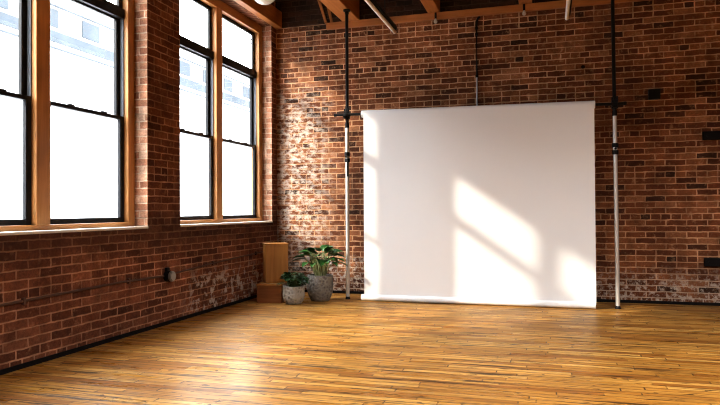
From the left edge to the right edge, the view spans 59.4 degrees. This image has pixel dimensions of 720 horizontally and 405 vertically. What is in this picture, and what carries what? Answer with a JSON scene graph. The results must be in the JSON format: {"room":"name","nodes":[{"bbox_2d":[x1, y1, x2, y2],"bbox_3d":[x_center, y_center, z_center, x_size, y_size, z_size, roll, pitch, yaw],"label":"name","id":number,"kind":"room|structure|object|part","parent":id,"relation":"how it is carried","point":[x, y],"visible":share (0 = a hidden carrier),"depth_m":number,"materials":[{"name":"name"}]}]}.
{"room":"studio","nodes":[
{"label":"studio","id":0,"kind":"room"},
{"bbox_2d":[0,0,276,369],"bbox_3d":[-3.219,-0.908,2.587,0.300,4.180,13.900,-1,-1,17],"label":"wall","id":1,"kind":"structure","parent":0,"point":[31,265],"depth_m":6.07,"materials":[{"name":"brick"}]},
{"bbox_2d":[0,0,147,235],"bbox_3d":[-2.482,-1.127,4.990,0.280,2.732,2.272,-1,-1,17],"label":"window","id":2,"kind":"structure","parent":1,"relation":"in","point":[33,15],"depth_m":5.02,"materials":[{"name":"brown wood"}]},
{"bbox_3d":[-2.752,-1.280,4.489,0.032,0.965,0.955,-1,-1,17],"label":"sash","id":3,"kind":"part","parent":2,"relation":"part of","materials":[{"name":"clear glass"}]},
{"bbox_3d":[-2.709,-0.330,4.466,0.032,1.000,0.955,-1,-1,17],"label":"sash","id":4,"kind":"part","parent":2,"relation":"part of","materials":[{"name":"glass"}]},
{"bbox_3d":[-2.542,0.199,4.995,0.126,0.047,2.075,-1,-1,17],"label":"rail","id":5,"kind":"part","parent":2,"relation":"part of","materials":[{"name":"brown wood"}]},
{"bbox_3d":[-2.471,0.228,4.972,0.274,0.022,2.272,-1,-1,17],"label":"sill","id":6,"kind":"part","parent":2,"relation":"part of","materials":[{"name":"stone"}]},
{"bbox_3d":[-2.435,-1.269,5.553,0.032,0.965,0.975,-1,-1,17],"label":"sash","id":7,"kind":"part","parent":2,"relation":"part of","materials":[{"name":"black paint"}]},
{"bbox_3d":[-2.392,-0.319,5.530,0.032,1.000,0.975,-1,-1,17],"label":"sash","id":8,"kind":"part","parent":2,"relation":"part of","materials":[{"name":"black paint"}]},
{"bbox_3d":[-2.420,-2.105,5.557,0.032,0.547,0.975,-1,-1,17],"label":"transom sash","id":9,"kind":"part","parent":2,"relation":"part of","materials":[{"name":"glass"}]},
{"bbox_3d":[-2.241,-1.127,6.053,0.122,2.710,0.097,-1,-1,17],"label":"jamb casing","id":10,"kind":"part","parent":2,"relation":"part of","materials":[{"name":"brown wood"}]},
{"bbox_2d":[0,295,256,374],"bbox_3d":[-3.071,1.162,2.469,0.012,0.035,13.400,-1,-1,17],"label":"baseboard","id":11,"kind":"structure","parent":1,"relation":"attached to","point":[84,347],"depth_m":5.47,"materials":[{"name":"black metal"}]},
{"bbox_2d":[0,251,262,306],"bbox_3d":[-2.900,0.673,3.038,0.024,0.184,12.180,-1,-1,17],"label":"conduit","id":12,"kind":"object","parent":1,"relation":"attached to","point":[22,301],"visible":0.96,"depth_m":5.37,"materials":[{"name":"brown metal"}]},
{"bbox_2d":[163,267,175,281],"bbox_3d":[-1.896,0.720,6.297,0.085,0.140,0.110,-1,-1,17],"label":"outlet box","id":13,"kind":"object","parent":1,"relation":"attached to","point":[169,275],"visible":1,"depth_m":6.27,"materials":[{"name":"metal"}]},
{"bbox_2d":[180,0,272,226],"bbox_3d":[-1.673,-1.099,7.704,0.280,2.732,2.277,-1,-1,17],"label":"window","id":14,"kind":"structure","parent":1,"relation":"in","point":[217,10],"depth_m":7.67,"materials":[{"name":"brown wood"}]},
{"bbox_3d":[-1.952,-1.252,7.172,0.032,0.965,0.935,-1,-1,17],"label":"sash","id":15,"kind":"part","parent":14,"relation":"part of","materials":[{"name":"clear glass"}]},
{"bbox_3d":[-1.937,-2.088,7.176,0.032,0.547,0.935,-1,-1,17],"label":"transom sash","id":16,"kind":"part","parent":14,"relation":"part of","materials":[{"name":"clear glass"}]},
{"bbox_3d":[-1.910,-0.302,7.149,0.032,1.000,0.935,-1,-1,17],"label":"sash","id":17,"kind":"part","parent":14,"relation":"part of","materials":[{"name":"black paint"}]},
{"bbox_3d":[-1.736,0.227,7.698,0.126,0.047,2.097,-1,-1,17],"label":"rail","id":18,"kind":"part","parent":14,"relation":"part of","materials":[{"name":"brown wood"}]},
{"bbox_3d":[-1.662,0.256,7.686,0.274,0.022,2.277,-1,-1,17],"label":"sill","id":19,"kind":"part","parent":14,"relation":"part of","materials":[{"name":"stone"}]},
{"bbox_3d":[-1.753,-2.409,7.731,0.124,0.110,2.097,-1,-1,17],"label":"head rail","id":20,"kind":"part","parent":14,"relation":"part of","materials":[{"name":"brown wood"}]},
{"bbox_3d":[-1.631,-1.241,8.246,0.032,0.965,1.017,-1,-1,17],"label":"sash","id":21,"kind":"part","parent":14,"relation":"part of","materials":[{"name":"black paint"}]},
{"bbox_3d":[-1.617,-2.077,8.251,0.032,0.547,1.017,-1,-1,17],"label":"transom sash","id":22,"kind":"part","parent":14,"relation":"part of","materials":[{"name":"black paint"}]},
{"bbox_3d":[-1.589,-0.291,8.224,0.032,1.000,1.017,-1,-1,17],"label":"sash","id":23,"kind":"part","parent":14,"relation":"part of","materials":[{"name":"glass"}]},
{"bbox_3d":[-1.432,-1.098,8.768,0.122,2.710,0.100,-1,-1,17],"label":"jamb casing","id":24,"kind":"part","parent":14,"relation":"part of","materials":[{"name":"brown wood"}]},
{"bbox_2d":[233,0,281,28],"bbox_3d":[-3.055,-2.636,2.503,0.095,0.230,13.398,-1,-1,17],"label":"trim","id":25,"kind":"structure","parent":1,"relation":"attached to","point":[270,14],"depth_m":8.41,"materials":[{"name":"brown wood"}]},
{"bbox_2d":[0,292,719,404],"bbox_3d":[1.353,1.237,1.201,9.815,0.200,13.900,-1,-1,17],"label":"floor","id":26,"kind":"structure","parent":0,"point":[339,350],"depth_m":4.79,"materials":[{"name":"brown wood"}]},
{"bbox_2d":[256,281,287,302],"bbox_3d":[-1.100,1.119,7.949,0.320,0.232,0.408,0,-1,4],"label":"wooden box","id":27,"kind":"object","parent":26,"relation":"on","point":[266,292],"visible":0.7,"depth_m":7.75,"materials":[{"name":"brown wood"}]},
{"bbox_2d":[262,242,288,282],"bbox_3d":[-1.072,0.758,8.003,0.294,0.490,0.270,0,-1,-16],"label":"wooden box","id":28,"kind":"object","parent":27,"relation":"on","point":[275,255],"visible":0.94,"depth_m":7.88,"materials":[{"name":"brown wood"}]},
{"bbox_2d":[277,272,308,304],"bbox_3d":[-0.793,1.033,7.664,0.391,0.393,0.373,-1,-1,17],"label":"potted plant","id":29,"kind":"object","parent":26,"relation":"on","point":[294,292],"visible":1,"depth_m":7.58,"materials":[{"name":"green plant"}]},
{"bbox_3d":[-0.805,1.120,7.668,0.269,0.220,0.269,-1,-1,17],"label":"pot","id":30,"kind":"part","parent":29,"relation":"part of","materials":[{"name":"stone"}]},
{"bbox_2d":[292,245,346,301],"bbox_3d":[-0.479,0.883,7.917,0.680,0.695,0.654,-1,-1,17],"label":"potted plant","id":31,"kind":"object","parent":26,"relation":"on","point":[320,286],"visible":0.99,"depth_m":7.82,"materials":[{"name":"green plant"}]},
{"bbox_3d":[-0.500,1.069,7.933,0.326,0.325,0.325,-1,-1,17],"label":"pot","id":32,"kind":"part","parent":31,"relation":"part of","materials":[{"name":"grey stone"}]},
{"bbox_2d":[343,9,349,298],"bbox_3d":[-0.166,-0.621,8.058,0.092,3.704,0.146,-1,-1,17],"label":"pole","id":33,"kind":"object","parent":26,"relation":"on","point":[346,153],"visible":1,"depth_m":8.06,"materials":[{"name":"metal"}]},
{"bbox_3d":[-0.158,-0.434,8.040,0.022,0.210,0.020,-1,-1,17],"label":"lever","id":34,"kind":"part","parent":33,"relation":"part of","materials":[{"name":"black metal"}]},
{"bbox_2d":[334,101,626,116],"bbox_3d":[1.328,-1.114,7.575,3.460,0.077,0.042,-1,-1,17],"label":"crossbar","id":35,"kind":"object","parent":33,"relation":"attached to","point":[624,102],"visible":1,"depth_m":7.15,"materials":[{"name":"black metal"}]},
{"bbox_2d":[361,101,595,308],"bbox_3d":[1.346,0.021,7.541,2.768,2.385,0.119,-1,-1,17],"label":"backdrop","id":36,"kind":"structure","parent":35,"relation":"hanging from","point":[483,204],"depth_m":7.47,"materials":[{"name":"white paper"}]},
{"bbox_2d":[611,0,620,308],"bbox_3d":[2.883,-0.651,7.149,0.100,3.704,0.146,-1,-1,17],"label":"pole","id":37,"kind":"object","parent":26,"relation":"on","point":[614,98],"visible":1,"depth_m":7.15,"materials":[{"name":"metal"}]},
{"bbox_2d":[276,0,719,302],"bbox_3d":[3.307,-0.884,7.737,9.265,4.180,0.300,-1,-1,17],"label":"wall","id":38,"kind":"structure","parent":0,"point":[669,176],"depth_m":7.78,"materials":[{"name":"brick"}]},
{"bbox_2d":[276,0,559,27],"bbox_3d":[3.250,-2.688,7.607,9.265,0.375,0.018,-1,-1,17],"label":"trim","id":39,"kind":"structure","parent":38,"relation":"attached to","point":[295,13],"depth_m":8.52,"materials":[{"name":"wood"}]},
{"bbox_2d":[420,0,439,12],"bbox_3d":[-0.940,-2.734,1.873,0.160,0.374,13.398,-1,-1,17],"label":"ceiling beam","id":40,"kind":"structure","parent":38,"relation":"attached to","point":[431,6],"depth_m":8.00,"materials":[{"name":"brown wood"}]},
{"bbox_2d":[475,16,480,105],"bbox_3d":[1.521,-0.615,8.084,0.074,3.551,0.046,-1,-1,17],"label":"conduit","id":41,"kind":"object","parent":38,"relation":"attached to","point":[478,17],"visible":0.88,"depth_m":8.10,"materials":[{"name":"metal"}]},
{"bbox_2d":[326,0,649,29],"bbox_3d":[3.613,-2.460,7.477,8.500,0.090,0.055,-1,-1,17],"label":"trim","id":42,"kind":"structure","parent":38,"relation":"attached to","point":[561,4],"depth_m":8.09,"materials":[{"name":"brown wood"}]},
{"bbox_2d":[317,0,326,23],"bbox_3d":[-0.526,-2.665,8.720,0.161,0.409,0.040,-1,-1,17],"label":"batten","id":43,"kind":"object","parent":42,"relation":"on","point":[319,2],"visible":1,"depth_m":8.70,"materials":[{"name":"brown wood"}]},
{"bbox_2d":[327,8,332,22],"bbox_3d":[-0.432,-2.666,8.692,0.134,0.407,0.040,-1,-1,17],"label":"batten","id":44,"kind":"object","parent":42,"relation":"on","point":[328,10],"visible":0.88,"depth_m":8.67,"materials":[{"name":"brown wood"}]},
{"bbox_2d":[305,290,719,305],"bbox_3d":[3.281,1.186,7.560,9.253,0.035,0.012,-1,-1,17],"label":"baseboard","id":45,"kind":"structure","parent":38,"relation":"attached to","point":[334,291],"depth_m":7.51,"materials":[{"name":"black metal"}]},
{"bbox_2d":[522,4,525,15],"bbox_3d":[2.056,-2.412,7.912,0.050,0.145,0.050,-1,-1,17],"label":"bulb","id":46,"kind":"object","parent":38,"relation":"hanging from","point":[524,11],"visible":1,"depth_m":7.90,"materials":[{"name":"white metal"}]},
{"bbox_2d":[648,89,660,99],"bbox_3d":[3.486,-1.278,7.494,0.132,0.120,0.084,-1,-1,17],"label":"junction box","id":47,"kind":"object","parent":38,"relation":"attached to","point":[653,94],"visible":1,"depth_m":7.46,"materials":[{"name":"black metal"}]},
{"bbox_2d":[702,131,719,139],"bbox_3d":[4.295,-0.778,7.258,0.640,0.100,0.064,-1,-1,17],"label":"wall bracket","id":48,"kind":"object","parent":38,"relation":"attached to","point":[706,135],"visible":1,"depth_m":7.31,"materials":[{"name":"black metal"}]},
{"bbox_2d":[704,258,719,266],"bbox_3d":[4.303,0.689,7.240,0.640,0.100,0.064,-1,-1,17],"label":"wall bracket","id":49,"kind":"object","parent":38,"relation":"attached to","point":[708,262],"visible":1,"depth_m":7.29,"materials":[{"name":"black metal"}]},
{"bbox_3d":[1.328,-3.003,1.253,9.815,0.120,13.900,-1,-1,17],"label":"ceiling","id":50,"kind":"structure","parent":0,"visible":0},
{"bbox_2d":[255,0,274,4],"bbox_3d":[-0.965,-2.431,6.366,0.270,0.870,0.270,-1,-1,17],"label":"globe pendant","id":51,"kind":"object","parent":50,"relation":"hanging from","point":[262,2],"visible":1,"depth_m":6.33,"materials":[{"name":"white glass"}]},
{"bbox_2d":[319,0,358,20],"bbox_3d":[-2.032,-2.724,2.199,0.240,0.374,13.398,-1,-1,17],"label":"ceiling beam","id":52,"kind":"structure","parent":50,"relation":"attached to","point":[336,6],"depth_m":8.18,"materials":[{"name":"brown wood"}]},
{"bbox_2d":[364,0,396,33],"bbox_3d":[0.088,-2.482,6.647,0.062,0.772,2.464,-1,-1,17],"label":"tube light","id":53,"kind":"object","parent":50,"relation":"hanging from","point":[373,4],"visible":1,"depth_m":7.17,"materials":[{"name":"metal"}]},
{"bbox_2d":[518,0,531,3],"bbox_3d":[0.172,-2.745,1.542,0.160,0.374,13.398,-1,-1,17],"label":"ceiling beam","id":54,"kind":"structure","parent":50,"relation":"attached to","point":[520,1],"depth_m":7.83,"materials":[{"name":"brown wood"}]},
{"bbox_2d":[565,0,571,19],"bbox_3d":[2.037,-2.501,6.098,0.062,0.772,2.524,-1,-1,17],"label":"tube light","id":55,"kind":"object","parent":50,"relation":"hanging from","point":[568,2],"visible":1,"depth_m":6.93,"materials":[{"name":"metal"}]},
{"label":"outside","id":56,"kind":"structure","parent":0,"visible":0},
{"bbox_3d":[-21.118,7.486,6.216,35.835,0.300,120.000,-1,-1,17],"label":"ground","id":57,"kind":"structure","parent":56,"visible":0},
{"bbox_2d":[0,0,251,219],"bbox_3d":[-21.175,-1.560,19.895,8.080,18.130,100.000,-1,-1,17],"label":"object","id":58,"kind":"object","parent":57,"relation":"on","point":[84,147],"visible":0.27,"depth_m":31.75,"materials":[{"name":"glass"}]},
{"bbox_3d":[-17.390,-7.846,18.833,0.060,0.528,100.000,-1,-1,17],"label":"cornice","id":59,"kind":"part","parent":58,"relation":"part of","materials":[{"name":"white"}]},
{"bbox_3d":[-17.387,-7.318,18.827,0.060,0.088,100.000,-1,-1,17],"label":"cornice","id":60,"kind":"part","parent":58,"relation":"part of","materials":[{"name":"white"}]},
{"bbox_3d":[-17.399,-9.298,18.851,0.060,0.088,100.000,-1,-1,17],"label":"cornice","id":61,"kind":"part","parent":58,"relation":"part of","materials":[{"name":"white"}]}
]}

